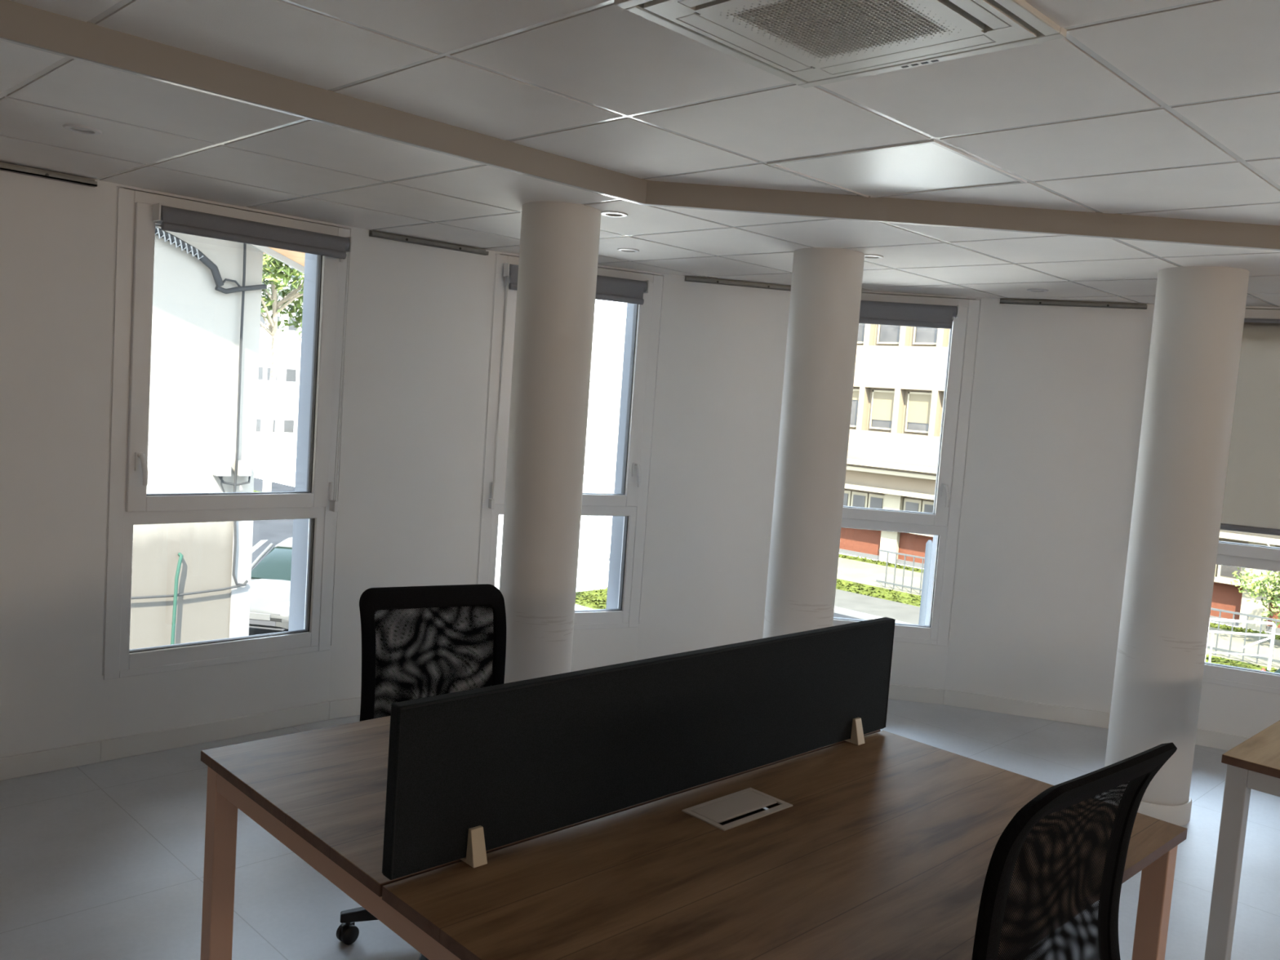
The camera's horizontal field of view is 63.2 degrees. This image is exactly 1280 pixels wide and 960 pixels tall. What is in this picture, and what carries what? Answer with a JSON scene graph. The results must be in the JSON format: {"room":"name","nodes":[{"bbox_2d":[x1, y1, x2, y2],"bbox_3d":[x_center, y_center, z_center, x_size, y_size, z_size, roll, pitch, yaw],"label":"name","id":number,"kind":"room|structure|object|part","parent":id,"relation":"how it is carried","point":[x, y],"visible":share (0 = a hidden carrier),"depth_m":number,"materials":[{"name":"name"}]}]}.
{"room":"open-plan office","nodes":[
{"label":"open-plan office","id":0,"kind":"room"},
{"bbox_2d":[0,162,1279,757],"bbox_3d":[1.298,1.621,3.902,13.117,5.620,4.885,4,5,-1],"label":"wall","id":1,"kind":"structure","parent":0,"point":[1058,397],"depth_m":5.33,"materials":[{"name":"white paint"}]},
{"bbox_2d":[0,162,97,186],"bbox_3d":[-2.334,-1.143,3.772,0.036,0.028,0.670,9,6,44],"label":"metal rail","id":2,"kind":"object","parent":1,"relation":"attached to","point":[3,166],"visible":1,"depth_m":3.88,"materials":[{"name":"grey metal"}]},
{"bbox_2d":[102,186,350,679],"bbox_3d":[-1.822,-0.176,4.576,0.317,1.990,1.028,9,6,44],"label":"window","id":3,"kind":"structure","parent":1,"relation":"in","point":[129,504],"depth_m":4.49,"materials":[{"name":"white plastic"}]},
{"bbox_3d":[-2.020,-0.045,4.212,0.057,0.130,0.032,8,6,37],"label":"handle","id":4,"kind":"part","parent":3,"relation":"part of","materials":[{"name":"white plastic"}]},
{"bbox_3d":[-1.748,-0.493,4.507,0.072,1.242,0.886,9,6,44],"label":"sash","id":5,"kind":"part","parent":3,"relation":"part of","materials":[{"name":"white plastic"}]},
{"bbox_2d":[152,203,352,511],"bbox_3d":[-1.664,-0.477,4.482,0.084,1.257,0.852,9,6,44],"label":"roller blind","id":6,"kind":"object","parent":3,"relation":"attached to","point":[175,220],"visible":1,"depth_m":4.42,"materials":[{"name":"grey fabric"}]},
{"bbox_3d":[-1.367,-0.488,4.772,0.017,1.173,0.038,1,5,-32],"label":"cord","id":7,"kind":"part","parent":6,"relation":"part of","materials":[{"name":"white plastic"}]},
{"bbox_2d":[368,230,488,255],"bbox_3d":[-1.014,-1.151,5.051,0.633,0.028,0.036,0,6,-40],"label":"metal rail","id":8,"kind":"object","parent":1,"relation":"attached to","point":[371,233],"visible":1,"depth_m":5.03,"materials":[{"name":"grey metal"}]},
{"bbox_2d":[473,253,663,634],"bbox_3d":[-0.410,-0.164,5.683,0.987,1.990,0.317,2,5,-27],"label":"window","id":9,"kind":"structure","parent":1,"relation":"in","point":[628,504],"depth_m":5.74,"materials":[{"name":"white plastic"}]},
{"bbox_2d":[488,262,649,509],"bbox_3d":[-0.369,-0.468,5.505,0.821,1.257,0.084,2,5,-27],"label":"roller blind","id":10,"kind":"object","parent":9,"relation":"attached to","point":[607,288],"visible":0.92,"depth_m":5.51,"materials":[{"name":"grey fabric"}]},
{"bbox_3d":[-0.714,-0.485,5.322,0.017,1.173,0.038,3,5,-14],"label":"cord","id":11,"kind":"part","parent":10,"relation":"part of","materials":[{"name":"white plastic"}]},
{"bbox_3d":[-0.362,-0.482,5.595,0.845,1.242,0.072,2,5,-27],"label":"sash","id":12,"kind":"part","parent":9,"relation":"part of","materials":[{"name":"white plastic"}]},
{"bbox_3d":[-0.017,-0.026,5.753,0.032,0.130,0.057,1,5,-34],"label":"handle","id":13,"kind":"part","parent":9,"relation":"part of","materials":[{"name":"white plastic"}]},
{"bbox_2d":[0,680,1249,780],"bbox_3d":[1.314,1.397,3.773,12.818,0.088,4.681,4,5,-1],"label":"baseboard","id":14,"kind":"structure","parent":1,"relation":"attached to","point":[68,757],"depth_m":4.79,"materials":[{"name":"white"}]},
{"bbox_2d":[0,57,1277,306],"bbox_3d":[-0.142,-1.004,3.567,10.233,0.028,3.779,2,5,-23],"label":"trim","id":15,"kind":"structure","parent":1,"relation":"attached to","point":[64,60],"depth_m":3.82,"materials":[{"name":"white metal"}]},
{"bbox_2d":[0,0,1279,249],"bbox_3d":[0.443,-0.939,2.796,9.781,0.112,2.038,2,5,-23],"label":"ceiling beam","id":16,"kind":"structure","parent":1,"relation":"attached to","point":[20,23],"depth_m":3.34,"materials":[{"name":"paint"}]},
{"bbox_2d":[0,38,1279,250],"bbox_3d":[0.427,-0.892,2.812,9.781,0.014,2.044,2,5,-23],"label":"trim","id":17,"kind":"structure","parent":1,"relation":"attached to","point":[1,39],"depth_m":3.17,"materials":[{"name":"white paint"}]},
{"bbox_2d":[87,0,1279,213],"bbox_3d":[2.108,-0.694,0.654,7.290,0.028,9.110,9,6,44],"label":"ceiling grid","id":18,"kind":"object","parent":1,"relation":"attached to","point":[122,2],"depth_m":2.57,"materials":[{"name":"white metal"}]},
{"bbox_2d":[684,275,791,291],"bbox_3d":[0.568,-1.101,5.826,0.646,0.028,0.036,3,5,-12],"label":"metal rail","id":19,"kind":"object","parent":1,"relation":"attached to","point":[687,278],"visible":0.86,"depth_m":5.82,"materials":[{"name":"grey metal"}]},
{"bbox_2d":[832,293,981,646],"bbox_3d":[1.365,-0.067,6.033,0.988,1.990,0.317,4,5,6],"label":"window","id":20,"kind":"structure","parent":1,"relation":"in","point":[944,523],"depth_m":5.91,"materials":[{"name":"white plastic"}]},
{"bbox_3d":[1.376,-0.387,5.941,0.846,1.242,0.072,4,5,6],"label":"sash","id":21,"kind":"part","parent":20,"relation":"part of","materials":[{"name":"white plastic"}]},
{"bbox_2d":[858,300,959,328],"bbox_3d":[1.321,-0.377,5.868,0.822,1.257,0.084,4,5,6],"label":"roller blind","id":22,"kind":"object","parent":20,"relation":"attached to","point":[879,313],"visible":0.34,"depth_m":5.78,"materials":[{"name":"grey fabric"}]},
{"bbox_3d":[1.726,0.087,5.875,0.032,0.130,0.057,4,5,-2],"label":"handle","id":23,"kind":"part","parent":20,"relation":"part of","materials":[{"name":"white plastic"}]},
{"bbox_2d":[1000,298,1147,309],"bbox_3d":[2.358,-0.963,5.672,0.746,0.028,0.036,5,5,17],"label":"metal rail","id":24,"kind":"object","parent":1,"relation":"attached to","point":[1012,301],"visible":1,"depth_m":5.66,"materials":[{"name":"grey metal"}]},
{"bbox_2d":[1202,308,1279,694],"bbox_3d":[3.182,0.103,5.506,0.988,1.990,0.317,6,5,26],"label":"window","id":25,"kind":"structure","parent":1,"relation":"in","point":[1228,553],"depth_m":5.43,"materials":[{"name":"white plastic"}]},
{"bbox_3d":[3.171,-0.219,5.421,0.846,1.242,0.072,6,5,26],"label":"sash","id":26,"kind":"part","parent":25,"relation":"part of","materials":[{"name":"white plastic"}]},
{"bbox_2d":[1220,318,1279,535],"bbox_3d":[3.095,-0.213,5.375,0.822,1.257,0.078,6,5,26],"label":"roller blind","id":27,"kind":"object","parent":25,"relation":"attached to","point":[1251,495],"visible":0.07,"depth_m":5.32,"materials":[{"name":"grey fabric"}]},
{"bbox_2d":[0,40,1279,306],"bbox_3d":[-0.164,-0.996,3.548,10.570,0.016,3.896,2,5,-22],"label":"ceiling","id":28,"kind":"structure","parent":0,"point":[76,86],"depth_m":3.89,"materials":[{"name":"tile"}]},
{"bbox_2d":[62,124,102,134],"bbox_3d":[-1.689,-1.062,3.149,0.106,0.010,0.106,9,6,44],"label":"recessed light","id":29,"kind":"object","parent":28,"relation":"in","point":[68,126],"visible":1,"depth_m":3.13,"materials":[{"name":"white"}]},
{"bbox_2d":[600,210,627,217],"bbox_3d":[-0.099,-1.015,3.964,0.106,0.010,0.106,9,6,44],"label":"recessed light","id":30,"kind":"object","parent":28,"relation":"in","point":[605,212],"visible":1,"depth_m":3.94,"materials":[{"name":"white"}]},
{"bbox_2d":[617,248,639,252],"bbox_3d":[-0.056,-1.088,4.918,0.106,0.010,0.106,9,6,44],"label":"recessed light","id":31,"kind":"object","parent":28,"relation":"in","point":[618,249],"visible":1,"depth_m":4.90,"materials":[{"name":"white metal"}]},
{"bbox_2d":[864,253,883,258],"bbox_3d":[1.018,-0.985,4.578,0.106,0.010,0.106,9,6,44],"label":"recessed light","id":32,"kind":"object","parent":28,"relation":"in","point":[877,256],"visible":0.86,"depth_m":4.55,"materials":[{"name":"white metal"}]},
{"bbox_2d":[1026,288,1048,292],"bbox_3d":[2.037,-0.973,5.327,0.106,0.010,0.106,9,6,44],"label":"recessed light","id":33,"kind":"object","parent":28,"relation":"in","point":[1028,290],"visible":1,"depth_m":5.31,"materials":[{"name":"white metal"}]},
{"bbox_2d":[0,699,1279,959],"bbox_3d":[1.312,1.751,1.462,9.030,0.250,9.100,9,6,44],"label":"floor","id":34,"kind":"structure","parent":0,"point":[101,860],"depth_m":3.54,"materials":[{"name":"concrete"}]},
{"bbox_2d":[336,583,506,959],"bbox_3d":[-0.554,0.862,3.091,0.630,0.999,0.607,1,5,-30],"label":"office chair","id":35,"kind":"object","parent":34,"relation":"on","point":[372,601],"visible":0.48,"depth_m":3.24,"materials":[{"name":"black fabric"}]},
{"bbox_3d":[-0.732,1.254,3.054,0.285,0.068,0.062,3,5,-14],"label":"leg","id":36,"kind":"part","parent":35,"relation":"part of","materials":[{"name":"black plastic"}]},
{"bbox_3d":[-0.576,1.275,2.926,0.062,0.068,0.285,4,5,3],"label":"leg","id":37,"kind":"part","parent":35,"relation":"part of","materials":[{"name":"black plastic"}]},
{"bbox_3d":[-0.656,0.589,3.281,0.474,0.500,0.105,1,5,-30],"label":"frame","id":38,"kind":"part","parent":35,"relation":"part of","materials":[{"name":"black plastic"}]},
{"bbox_2d":[498,201,600,683],"bbox_3d":[-0.378,0.124,4.043,0.326,2.340,0.326,9,6,44],"label":"column","id":39,"kind":"structure","parent":34,"relation":"on","point":[559,241],"depth_m":3.90,"materials":[{"name":"paint"}]},
{"bbox_2d":[200,715,1187,959],"bbox_3d":[0.088,1.087,2.452,1.611,0.743,1.646,0,6,-44],"label":"desk","id":40,"kind":"object","parent":34,"relation":"on","point":[882,847],"visible":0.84,"depth_m":2.09,"materials":[{"name":"brown wood"}]},
{"bbox_3d":[-1.006,1.020,2.479,0.055,0.711,0.055,0,6,-44],"label":"leg","id":41,"kind":"part","parent":40,"relation":"part of","materials":[{"name":"beige metal"}]},
{"bbox_3d":[-0.440,0.776,1.893,0.055,0.055,1.512,0,6,-44],"label":"rail","id":42,"kind":"part","parent":40,"relation":"part of","materials":[{"name":"beige metal"}]},
{"bbox_2d":[382,617,895,879],"bbox_3d":[0.128,0.557,2.407,1.595,0.327,0.086,0,6,-44],"label":"screen","id":43,"kind":"object","parent":40,"relation":"on","point":[473,772],"visible":1,"depth_m":2.20,"materials":[{"name":"grey fabric"}]},
{"bbox_3d":[0.213,0.733,2.333,0.205,0.004,0.076,0,6,-44],"label":"lid","id":44,"kind":"part","parent":40,"relation":"part of","materials":[{"name":"beige plastic"}]},
{"bbox_2d":[719,808,764,825],"bbox_3d":[0.216,0.780,2.330,0.218,0.030,0.108,0,6,-44],"label":"port","id":45,"kind":"object","parent":40,"relation":"on","point":[762,809],"depth_m":2.36,"materials":[{"name":"black"}]},
{"bbox_3d":[1.180,1.178,2.427,0.055,0.711,0.055,0,6,-44],"label":"leg","id":46,"kind":"part","parent":40,"relation":"part of","materials":[{"name":"beige metal"}]},
{"bbox_2d":[762,247,864,638],"bbox_3d":[0.752,0.154,4.674,0.334,2.340,0.334,9,6,44],"label":"column","id":47,"kind":"structure","parent":34,"relation":"on","point":[826,284],"depth_m":4.53,"materials":[{"name":"paint"}]},
{"bbox_2d":[971,742,1177,959],"bbox_3d":[0.537,0.973,1.906,0.630,1.118,0.607,0,6,-41],"label":"office chair","id":48,"kind":"object","parent":34,"relation":"on","point":[1135,772],"visible":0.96,"depth_m":1.69,"materials":[{"name":"black fabric"}]},
{"bbox_2d":[1101,266,1249,826],"bbox_3d":[2.286,0.279,4.462,0.366,2.340,0.366,9,6,44],"label":"column","id":49,"kind":"structure","parent":34,"relation":"on","point":[1199,311],"depth_m":4.33,"materials":[{"name":"paint"}]},
{"bbox_2d":[1204,720,1279,959],"bbox_3d":[2.491,1.191,3.286,1.600,0.740,0.800,0,6,-45],"label":"desk","id":50,"kind":"object","parent":34,"relation":"on","point":[1254,763],"visible":1,"depth_m":2.98,"materials":[{"name":"brown wood"}]},
{"bbox_3d":[1.697,1.170,3.009,0.055,0.715,0.055,0,6,-45],"label":"leg","id":51,"kind":"part","parent":50,"relation":"part of","materials":[{"name":"grey metal"}]},
{"bbox_3d":[1.972,0.880,2.728,0.055,0.055,0.666,0,6,-45],"label":"rail","id":52,"kind":"part","parent":50,"relation":"part of","materials":[{"name":"grey metal"}]},
{"bbox_2d":[8,0,1279,226],"bbox_3d":[2.107,-0.686,0.655,7.290,0.016,9.110,9,6,44],"label":"ceiling","id":53,"kind":"structure","parent":0,"point":[612,57],"depth_m":2.54,"materials":[{"name":"tile"}]},
{"bbox_2d":[613,0,1066,88],"bbox_3d":[0.393,-0.921,2.030,0.629,0.054,0.629,9,6,44],"label":"air conditioner","id":54,"kind":"object","parent":53,"relation":"attached to","point":[803,43],"visible":1,"depth_m":2.06,"materials":[{"name":"white plastic"}]},
{"bbox_2d":[706,0,973,65],"bbox_3d":[0.392,-0.897,2.032,0.370,0.005,0.370,9,6,44],"label":"grille","id":55,"kind":"object","parent":54,"relation":"attached to","point":[809,32],"depth_m":2.05,"materials":[{"name":"white plastic"}]},
{"bbox_2d":[766,139,1026,197],"bbox_3d":[0.820,-0.988,3.312,0.589,0.024,0.589,9,6,44],"label":"light panel","id":56,"kind":"object","parent":53,"relation":"attached to","point":[931,166],"visible":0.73,"depth_m":3.29,"materials":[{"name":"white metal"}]},
{"label":"outside","id":57,"kind":"structure","parent":0,"visible":0},
{"bbox_2d":[836,557,1279,669],"bbox_3d":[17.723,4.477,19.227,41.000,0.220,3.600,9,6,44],"label":"fence","id":58,"kind":"object","parent":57,"point":[849,570],"depth_m":28.04,"materials":[{"name":"grey metal"}]},
{"bbox_2d":[875,549,1279,666],"bbox_3d":[10.620,2.995,23.910,11.900,0.990,0.040,9,6,44],"label":"metal railing","id":59,"kind":"object","parent":58,"relation":"on","point":[1215,648],"visible":0.3,"depth_m":22.17,"materials":[{"name":"grey"}]},
{"bbox_2d":[1230,542,1279,626],"bbox_3d":[14.648,2.644,23.400,2.272,2.399,2.258,3,5,-16],"label":"leafy tree","id":60,"kind":"object","parent":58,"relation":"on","point":[1255,586],"visible":0.92,"depth_m":23.59,"materials":[{"name":"green plant"}]},
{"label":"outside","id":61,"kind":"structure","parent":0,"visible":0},
{"bbox_2d":[494,475,614,609],"bbox_3d":[3.587,2.913,25.767,31.604,0.112,73.997,3,5,-11],"label":"forecourt","id":62,"kind":"structure","parent":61,"point":[595,534],"depth_m":31.74,"materials":[{"name":"concrete"}]},
{"bbox_2d":[575,586,607,608],"bbox_3d":[-0.615,2.805,23.631,2.200,0.275,2.200,9,6,44],"label":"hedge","id":63,"kind":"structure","parent":62,"relation":"on","point":[595,598],"depth_m":23.53,"materials":[{"name":"green plant"}]},
{"bbox_2d":[918,540,932,625],"bbox_3d":[3.799,2.303,14.115,0.130,3.000,0.130,9,6,44],"label":"post","id":64,"kind":"object","parent":62,"relation":"on","point":[929,544],"visible":0.32,"depth_m":14.01,"materials":[{"name":"grey metal"}]},
{"bbox_2d":[839,323,1279,634],"bbox_3d":[18.068,-2.246,29.577,32.980,11.600,10.550,9,6,44],"label":"school building","id":65,"kind":"structure","parent":62,"relation":"on","point":[900,371],"depth_m":32.47,"materials":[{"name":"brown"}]},
{"bbox_3d":[6.628,0.816,34.174,0.440,0.780,0.030,9,6,44],"label":"pane","id":66,"kind":"part","parent":65,"relation":"part of","materials":[{"name":"grey glass"}]},
{"bbox_3d":[6.857,-2.394,34.015,0.770,1.180,0.050,9,6,44],"label":"pane","id":67,"kind":"part","parent":65,"relation":"part of","materials":[{"name":"grey glass"}]},
{"bbox_2d":[852,391,859,399],"bbox_3d":[6.858,-2.804,33.954,0.770,0.354,0.020,9,6,44],"label":"shutter","id":68,"kind":"object","parent":65,"relation":"hanging from","point":[855,393],"depth_m":33.78,"materials":[{"name":"beige"}]},
{"bbox_3d":[7.086,0.884,33.719,0.440,0.780,0.030,9,6,44],"label":"pane","id":69,"kind":"part","parent":65,"relation":"part of","materials":[{"name":"grey glass"}]},
{"bbox_3d":[7.062,1.872,33.858,2.000,0.910,0.060,9,6,44],"label":"panel","id":70,"kind":"part","parent":65,"relation":"part of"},
{"bbox_3d":[7.050,-5.133,33.797,0.770,1.270,0.050,9,6,44],"label":"pane","id":71,"kind":"part","parent":65,"relation":"part of","materials":[{"name":"grey glass"}]},
{"bbox_3d":[7.545,0.953,33.263,0.440,0.780,0.030,9,6,44],"label":"pane","id":72,"kind":"part","parent":65,"relation":"part of","materials":[{"name":"grey glass"}]},
{"bbox_3d":[7.767,-2.258,33.111,0.770,1.180,0.050,9,6,44],"label":"pane","id":73,"kind":"part","parent":65,"relation":"part of","materials":[{"name":"grey glass"}]},
{"bbox_2d":[871,391,894,421],"bbox_3d":[7.747,-2.375,33.073,0.770,0.944,0.020,9,6,44],"label":"shutter","id":74,"kind":"object","parent":65,"relation":"hanging from","point":[882,402],"depth_m":33.08,"materials":[{"name":"beige"}]},
{"bbox_3d":[7.960,-4.997,32.893,0.770,1.270,0.050,9,6,44],"label":"pane","id":75,"kind":"part","parent":65,"relation":"part of","materials":[{"name":"grey glass"}]},
{"bbox_3d":[8.448,1.088,32.366,0.440,0.780,0.030,9,6,44],"label":"pane","id":76,"kind":"part","parent":65,"relation":"part of","materials":[{"name":"grey glass"}]},
{"bbox_3d":[8.882,2.144,32.050,2.000,0.910,0.060,9,6,44],"label":"panel","id":77,"kind":"part","parent":65,"relation":"part of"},
{"bbox_3d":[8.677,-2.122,32.207,0.770,1.180,0.050,9,6,44],"label":"pane","id":78,"kind":"part","parent":65,"relation":"part of","materials":[{"name":"grey glass"}]},
{"bbox_2d":[906,393,931,423],"bbox_3d":[8.657,-2.239,32.169,0.770,0.944,0.020,9,6,44],"label":"shutter","id":79,"kind":"object","parent":65,"relation":"hanging from","point":[918,405],"depth_m":32.18,"materials":[{"name":"beige fabric"}]},
{"bbox_3d":[8.870,-4.861,31.989,0.770,1.270,0.050,9,6,44],"label":"pane","id":80,"kind":"part","parent":65,"relation":"part of","materials":[{"name":"grey glass"}]},
{"bbox_3d":[8.906,1.156,31.911,0.440,0.780,0.030,9,6,44],"label":"pane","id":81,"kind":"part","parent":65,"relation":"part of","materials":[{"name":"grey glass"}]},
{"bbox_3d":[14.342,2.961,26.625,2.000,0.910,0.060,9,6,44],"label":"panel","id":82,"kind":"part","parent":65,"relation":"part of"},
{"bbox_3d":[14.825,2.042,26.030,0.440,0.780,0.030,9,6,44],"label":"pane","id":83,"kind":"part","parent":65,"relation":"part of","materials":[{"name":"grey glass"}]},
{"bbox_3d":[16.163,3.233,24.817,2.000,0.910,0.060,9,6,44],"label":"panel","id":84,"kind":"part","parent":65,"relation":"part of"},
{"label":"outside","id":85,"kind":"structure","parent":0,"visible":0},
{"bbox_2d":[835,578,1277,672],"bbox_3d":[12.364,3.939,20.886,31.000,0.275,1.600,9,6,44],"label":"grass","id":86,"kind":"structure","parent":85,"point":[849,586],"depth_m":26.66,"materials":[{"name":"green plant"}]},
{"bbox_2d":[1204,617,1275,670],"bbox_3d":[12.082,3.306,20.974,1.390,0.980,0.058,4,5,0],"label":"barrier","id":87,"kind":"object","parent":86,"relation":"on","point":[1272,635],"visible":0.73,"depth_m":20.94,"materials":[{"name":"grey metal"}]},
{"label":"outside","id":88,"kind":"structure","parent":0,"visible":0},
{"bbox_2d":[838,553,1279,639],"bbox_3d":[15.743,3.907,24.282,31.000,0.275,0.780,9,6,44],"label":"grass","id":89,"kind":"structure","parent":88,"point":[1224,626],"depth_m":31.58,"materials":[{"name":"green plant"}]},
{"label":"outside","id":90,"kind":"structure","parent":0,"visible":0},
{"bbox_2d":[248,477,862,635],"bbox_3d":[-35.534,-0.002,28.440,130.000,0.200,50.200,9,6,44],"label":"road","id":91,"kind":"structure","parent":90,"point":[275,531],"depth_m":30.04,"materials":[{"name":"grey asphalt"}]},
{"bbox_2d":[129,226,305,649],"bbox_3d":[-9.310,-1.273,8.637,10.050,9.140,10.150,9,6,44],"label":"building","id":92,"kind":"structure","parent":91,"relation":"on","point":[191,581],"depth_m":8.34,"materials":[{"name":"paint"}]},
{"bbox_2d":[252,539,267,552],"bbox_3d":[-9.462,2.105,23.752,8.200,0.001,5.900,9,6,44],"label":"road marking","id":93,"kind":"object","parent":91,"relation":"on","point":[260,543],"visible":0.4,"depth_m":27.76,"materials":[{"name":"white paint"}]},
{"bbox_2d":[248,537,292,631],"bbox_3d":[-6.292,1.907,19.573,2.000,1.508,3.923,5,5,6],"label":"car","id":94,"kind":"object","parent":91,"relation":"on","point":[270,580],"visible":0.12,"depth_m":18.10,"materials":[{"name":"grey paint"}]},
{"bbox_3d":[-6.532,2.313,17.657,0.520,0.110,0.013,5,5,6],"label":"number plate","id":95,"kind":"part","parent":94,"relation":"part of","materials":[{"name":"grey plastic"}]},
{"bbox_2d":[248,613,285,631],"bbox_3d":[-6.517,2.372,17.840,1.000,0.265,0.365,5,5,6],"label":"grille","id":96,"kind":"object","parent":94,"relation":"attached to","point":[276,621],"depth_m":17.65,"materials":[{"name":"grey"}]},
{"bbox_2d":[255,263,302,450],"bbox_3d":[-24.602,-10.420,66.697,13.600,16.000,20.000,9,6,44],"label":"apartment block","id":97,"kind":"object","parent":91,"relation":"on","point":[284,437],"visible":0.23,"depth_m":62.76,"materials":[{"name":"white paint"}]},
{"bbox_2d":[260,253,304,492],"bbox_3d":[-11.906,-4.436,33.315,5.312,11.166,6.004,6,5,23],"label":"leafy tree","id":98,"kind":"object","parent":91,"relation":"on","point":[288,295],"visible":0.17,"depth_m":33.23,"materials":[{"name":"green plant"}]},
{"bbox_3d":[-11.718,-7.110,33.102,5.312,5.788,6.003,6,5,23],"label":"crown","id":99,"kind":"part","parent":98,"relation":"part of","materials":[{"name":"green plant"}]},
{"bbox_2d":[608,557,909,623],"bbox_3d":[13.705,4.495,15.185,41.000,0.260,0.400,9,6,44],"label":"kerb","id":100,"kind":"object","parent":91,"relation":"on","point":[851,613],"visible":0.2,"depth_m":23.78,"materials":[{"name":"grey concrete"}]},
{"bbox_2d":[1261,667,1279,673],"bbox_3d":[11.580,3.484,15.596,3.923,1.508,2.000,9,6,44],"label":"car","id":101,"kind":"object","parent":91,"relation":"on","point":[1263,668],"visible":0.06,"depth_m":16.29,"materials":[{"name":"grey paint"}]},
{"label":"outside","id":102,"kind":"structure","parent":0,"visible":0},
{"bbox_2d":[583,316,626,476],"bbox_3d":[-0.844,-5.026,64.186,22.000,9.000,10.030,4,5,0],"label":"building","id":103,"kind":"structure","parent":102,"point":[608,337],"depth_m":59.20,"materials":[{"name":"white"}]},
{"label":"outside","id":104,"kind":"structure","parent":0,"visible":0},
{"bbox_2d":[834,589,919,624],"bbox_3d":[14.586,4.492,16.071,41.000,0.250,2.100,9,6,44],"label":"pavement","id":105,"kind":"structure","parent":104,"point":[900,611],"depth_m":24.89,"materials":[{"name":"grey concrete"}]}
]}

